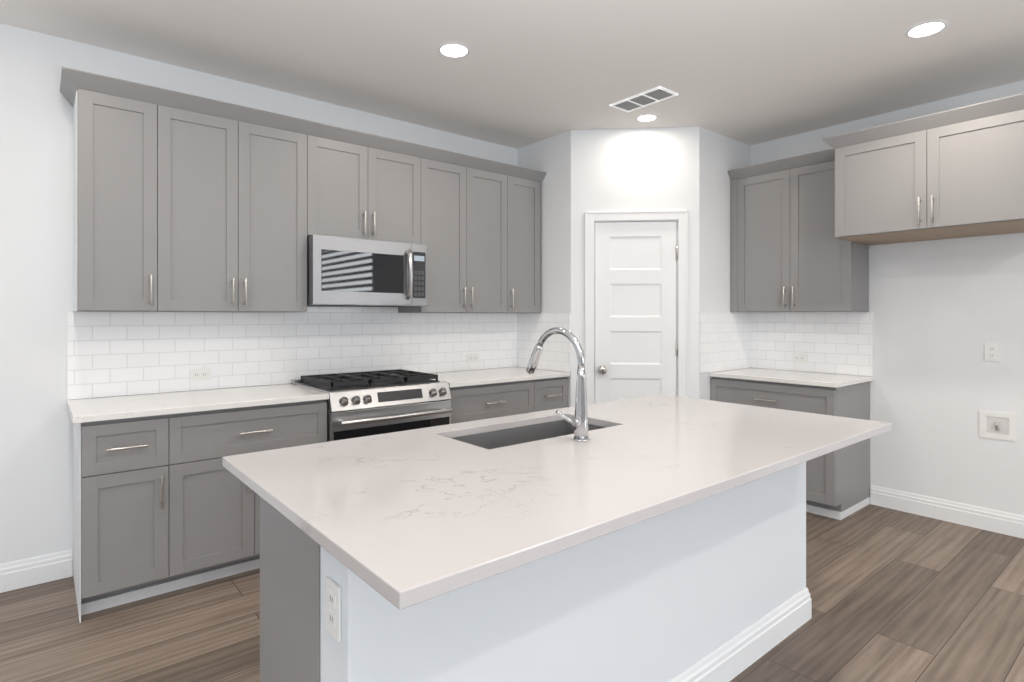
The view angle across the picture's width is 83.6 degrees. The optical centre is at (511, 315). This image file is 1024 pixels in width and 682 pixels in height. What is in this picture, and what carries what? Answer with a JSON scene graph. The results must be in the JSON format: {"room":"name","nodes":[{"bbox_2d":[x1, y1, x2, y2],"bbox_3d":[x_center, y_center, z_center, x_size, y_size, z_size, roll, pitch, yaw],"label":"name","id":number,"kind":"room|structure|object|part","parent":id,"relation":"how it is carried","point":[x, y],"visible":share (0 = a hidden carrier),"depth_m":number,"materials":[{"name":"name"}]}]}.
{"room":"kitchen","nodes":[
{"label":"kitchen","id":0,"kind":"room"},
{"bbox_2d":[0,23,516,592],"bbox_3d":[-2.205,-0.042,3.097,8.864,2.780,0.116,0,0,-40],"label":"wall","id":1,"kind":"structure","parent":0,"point":[36,293],"depth_m":2.90,"materials":[{"name":"white paint"}]},
{"bbox_2d":[68,69,175,311],"bbox_3d":[-2.028,-0.592,2.977,0.391,1.136,0.322,0,0,-40],"label":"upper cabinet","id":2,"kind":"object","parent":1,"relation":"attached to","point":[124,132],"depth_m":2.85,"materials":[{"name":"grey wood"}]},
{"bbox_2d":[176,92,319,311],"bbox_3d":[-1.626,-0.592,3.310,0.890,1.136,0.322,0,0,-40],"label":"upper cabinet","id":3,"kind":"object","parent":1,"relation":"attached to","point":[183,202],"depth_m":3.20,"materials":[{"name":"grey wood"}]},
{"bbox_2d":[67,306,570,399],"bbox_3d":[-0.924,0.185,3.685,3.046,0.495,0.640,0,0,-40],"label":"tile backsplash","id":4,"kind":"structure","parent":1,"relation":"attached to","point":[110,354],"depth_m":3.65,"materials":[{"name":"white tile"}]},
{"bbox_2d":[189,368,211,380],"bbox_3d":[-1.819,0.342,3.343,0.115,0.070,0.007,0,0,-40],"label":"electrical outlet","id":5,"kind":"object","parent":4,"relation":"attached to","point":[201,374],"visible":1,"depth_m":3.34,"materials":[{"name":"white plastic"}]},
{"bbox_2d":[467,353,478,362],"bbox_3d":[-0.312,0.338,4.591,0.115,0.070,0.007,0,0,-40],"label":"electrical outlet","id":6,"kind":"object","parent":4,"relation":"attached to","point":[471,358],"visible":1,"depth_m":4.58,"materials":[{"name":"white plastic"}]},
{"bbox_2d":[320,123,423,244],"bbox_3d":[-1.029,-0.822,3.804,0.781,0.676,0.322,0,0,-40],"label":"upper cabinet","id":7,"kind":"object","parent":1,"relation":"attached to","point":[372,186],"depth_m":3.69,"materials":[{"name":"grey wood"}]},
{"bbox_2d":[307,235,425,306],"bbox_3d":[-0.985,-0.272,3.751,0.773,0.416,0.456,0,0,-40],"label":"over-the-range microwave","id":8,"kind":"object","parent":7,"relation":"attached to","point":[347,272],"visible":1,"depth_m":3.58,"materials":[{"name":"silver metal"}]},
{"bbox_2d":[398,147,515,312],"bbox_3d":[-0.433,-0.592,4.298,0.886,1.136,0.322,0,0,-40],"label":"upper cabinet","id":9,"kind":"object","parent":1,"relation":"attached to","point":[470,201],"depth_m":4.18,"materials":[{"name":"grey wood"}]},
{"bbox_2d":[516,167,543,312],"bbox_3d":[-0.028,-0.592,4.633,0.404,1.136,0.322,0,0,-40],"label":"upper cabinet","id":10,"kind":"object","parent":1,"relation":"attached to","point":[528,181],"depth_m":4.56,"materials":[{"name":"grey wood"}]},
{"bbox_2d":[0,504,1023,681],"bbox_3d":[0.852,1.378,-0.594,8.864,0.060,9.700,0,0,-40],"label":"floor","id":11,"kind":"structure","parent":0,"point":[898,596],"depth_m":2.52,"materials":[{"name":"brown wood"}]},
{"bbox_2d":[73,415,186,622],"bbox_3d":[-1.932,0.906,2.865,0.398,0.883,0.618,0,0,-40],"label":"base cabinet","id":12,"kind":"object","parent":11,"relation":"on","point":[165,500],"depth_m":2.64,"materials":[{"name":"grey wood"}]},
{"bbox_2d":[67,384,328,422],"bbox_3d":[-1.659,0.449,3.073,1.134,0.030,0.646,0,0,-40],"label":"countertop","id":13,"kind":"structure","parent":12,"relation":"on","point":[103,409],"depth_m":2.92,"materials":[{"name":"white stone"}]},
{"bbox_2d":[187,399,326,586],"bbox_3d":[-1.552,0.906,3.180,0.829,0.883,0.618,0,0,-40],"label":"base cabinet","id":14,"kind":"object","parent":11,"relation":"on","point":[223,513],"depth_m":2.90,"materials":[{"name":"grey wood"}]},
{"bbox_2d":[292,369,452,441],"bbox_3d":[-0.883,0.865,3.654,0.791,0.966,0.721,0,0,-40],"label":"gas range","id":15,"kind":"object","parent":11,"relation":"on","point":[366,403],"visible":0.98,"depth_m":3.44,"materials":[{"name":"silver metal"}]},
{"bbox_2d":[448,379,542,423],"bbox_3d":[-0.301,0.906,4.216,0.812,0.883,0.618,0,0,-40],"label":"base cabinet","id":16,"kind":"object","parent":11,"relation":"on","point":[494,400],"depth_m":3.97,"materials":[{"name":"grey wood"}]},
{"bbox_2d":[430,367,569,386],"bbox_3d":[-0.181,0.449,4.297,1.102,0.030,0.646,0,0,-40],"label":"countertop","id":17,"kind":"structure","parent":16,"relation":"on","point":[480,378],"depth_m":4.17,"materials":[{"name":"white stone"}]},
{"bbox_2d":[260,459,811,681],"bbox_3d":[0.257,0.906,2.149,2.179,0.884,0.756,0,0,-40],"label":"kitchen island","id":18,"kind":"object","parent":11,"relation":"on","point":[657,538],"depth_m":1.65,"materials":[{"name":"grey paint"}]},
{"bbox_2d":[325,575,341,642],"bbox_3d":[-0.387,0.631,1.235,0.007,0.115,0.070,0,0,-40],"label":"outlet","id":19,"kind":"object","parent":18,"relation":"attached to","point":[333,583],"depth_m":1.22,"materials":[{"name":"white plastic"}]},
{"bbox_2d":[222,395,891,614],"bbox_3d":[0.323,0.449,2.043,2.228,0.029,1.124,0,0,-40],"label":"island countertop","id":20,"kind":"structure","parent":18,"relation":"on","point":[417,517],"depth_m":1.55,"materials":[{"name":"white stone"}]},
{"bbox_2d":[525,327,589,441],"bbox_3d":[0.131,0.237,2.075,0.138,0.393,0.315,0,0,-40],"label":"faucet","id":21,"kind":"object","parent":20,"relation":"on","point":[580,422],"depth_m":1.99,"materials":[{"name":"silver metal"}]},
{"bbox_3d":[0.444,1.280,1.923,2.179,0.136,0.168,0,0,-40],"label":"baseboard trim","id":22,"kind":"part","parent":18,"relation":"part of","materials":[{"name":"white paint"}]},
{"bbox_2d":[543,375,569,410],"bbox_3d":[0.077,0.906,4.529,0.407,0.883,0.618,0,0,-40],"label":"base cabinet","id":23,"kind":"object","parent":11,"relation":"on","point":[555,391],"depth_m":4.34,"materials":[{"name":"grey wood"}]},
{"bbox_2d":[709,368,872,519],"bbox_3d":[2.043,0.891,4.244,0.654,0.914,0.915,0,0,-40],"label":"base cabinet","id":24,"kind":"object","parent":11,"relation":"on","point":[838,484],"visible":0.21,"depth_m":3.93,"materials":[{"name":"grey wood"}]},
{"bbox_2d":[709,368,872,387],"bbox_3d":[2.049,0.449,4.249,0.638,0.030,0.915,0,0,-40],"label":"countertop","id":25,"kind":"structure","parent":24,"relation":"on","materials":[{"name":"white stone"}]},
{"bbox_2d":[0,0,1023,148],"bbox_3d":[0.852,-1.472,-0.594,8.864,0.080,9.700,0,0,-40],"label":"ceiling","id":26,"kind":"structure","parent":0,"point":[523,73],"depth_m":3.12,"materials":[{"name":"white paint"}]},
{"bbox_2d":[437,42,470,57],"bbox_3d":[-0.312,-1.429,3.081,0.180,0.004,0.180,0,0,-40],"label":"recessed light","id":27,"kind":"object","parent":26,"relation":"in","point":[453,49],"visible":1,"depth_m":3.07,"materials":[{"name":"white paint"}]},
{"bbox_2d":[609,86,677,111],"bbox_3d":[0.866,-1.427,3.781,0.195,0.008,0.410,0,0,-40],"label":"ceiling vent","id":28,"kind":"object","parent":26,"relation":"in","point":[646,98],"visible":0.98,"depth_m":3.76,"materials":[{"name":"white metal"}]},
{"bbox_2d":[636,114,657,120],"bbox_3d":[0.974,-1.429,4.130,0.160,0.004,0.160,0,0,-40],"label":"recessed light","id":29,"kind":"object","parent":26,"relation":"in","point":[647,117],"visible":1,"depth_m":4.12,"materials":[{"name":"white paint"}]},
{"bbox_2d":[904,20,948,37],"bbox_3d":[2.066,-1.429,2.856,0.180,0.004,0.180,0,0,-40],"label":"recessed light","id":30,"kind":"object","parent":26,"relation":"in","point":[927,28],"visible":1,"depth_m":2.84,"materials":[{"name":"white paint"}]},
{"bbox_2d":[517,130,570,406],"bbox_3d":[0.288,-0.042,4.690,0.100,2.780,0.642,0,0,-40],"label":"wall","id":31,"kind":"structure","parent":0,"point":[551,156],"depth_m":4.55,"materials":[{"name":"white paint"}]},
{"bbox_2d":[571,126,698,406],"bbox_3d":[0.939,-0.042,4.416,0.964,2.780,0.100,0,0,5],"label":"wall","id":32,"kind":"structure","parent":0,"point":[643,169],"depth_m":4.37,"materials":[{"name":"white paint"}]},
{"bbox_2d":[585,210,687,403],"bbox_3d":[0.948,0.275,4.405,0.772,2.146,0.121,0,0,5],"label":"door frame","id":33,"kind":"structure","parent":32,"relation":"attached to","point":[680,217],"depth_m":4.35,"materials":[{"name":"white paint"}]},
{"bbox_2d":[595,221,677,402],"bbox_3d":[0.948,0.308,4.360,0.624,2.056,0.104,0,0,5],"label":"pantry door","id":34,"kind":"structure","parent":32,"relation":"in","point":[636,348],"depth_m":4.38,"materials":[{"name":"white paint"}]},
{"bbox_2d":[699,126,749,399],"bbox_3d":[1.677,-0.042,4.603,0.764,2.780,0.100,0,0,-40],"label":"wall","id":35,"kind":"structure","parent":0,"point":[720,156],"depth_m":4.46,"materials":[{"name":"white paint"}]},
{"bbox_2d":[750,80,1023,538],"bbox_3d":[4.220,-0.042,2.196,0.116,2.780,9.500,0,0,-40],"label":"wall","id":36,"kind":"structure","parent":0,"point":[944,311],"depth_m":3.77,"materials":[{"name":"white paint"}]},
{"bbox_2d":[700,312,872,375],"bbox_3d":[2.001,0.201,4.210,0.762,0.463,0.916,0,0,-40],"label":"tile backsplash","id":37,"kind":"structure","parent":36,"relation":"attached to","point":[835,342],"depth_m":4.45,"materials":[{"name":"white tile"}]},
{"bbox_2d":[792,353,807,362],"bbox_3d":[2.254,0.330,4.481,0.007,0.070,0.115,0,0,-40],"label":"electrical outlet","id":38,"kind":"object","parent":37,"relation":"attached to","point":[800,358],"visible":1,"depth_m":4.48,"materials":[{"name":"white plastic"}]},
{"bbox_2d":[728,149,868,311],"bbox_3d":[2.146,-0.596,4.345,0.365,1.128,0.888,0,0,-40],"label":"upper cabinet","id":39,"kind":"object","parent":36,"relation":"attached to","point":[790,251],"visible":0.9,"depth_m":4.22,"materials":[{"name":"grey wood"}]},
{"bbox_2d":[823,93,1023,244],"bbox_3d":[2.639,-0.834,3.519,0.660,0.653,1.118,0,0,-40],"label":"upper cabinet","id":40,"kind":"object","parent":36,"relation":"attached to","point":[954,173],"visible":1,"depth_m":3.33,"materials":[{"name":"grey wood"}]},
{"bbox_2d":[985,343,998,361],"bbox_3d":[3.008,0.226,3.587,0.007,0.115,0.070,0,0,-40],"label":"electrical outlet","id":41,"kind":"object","parent":36,"relation":"attached to","point":[991,351],"visible":1,"depth_m":3.58,"materials":[{"name":"white plastic"}]},
{"bbox_2d":[979,410,1015,441],"bbox_3d":[3.020,0.683,3.563,0.020,0.170,0.175,0,0,-40],"label":"outlet box","id":42,"kind":"object","parent":36,"relation":"attached to","point":[997,425],"visible":1,"depth_m":3.56,"materials":[{"name":"white plastic"}]}
]}

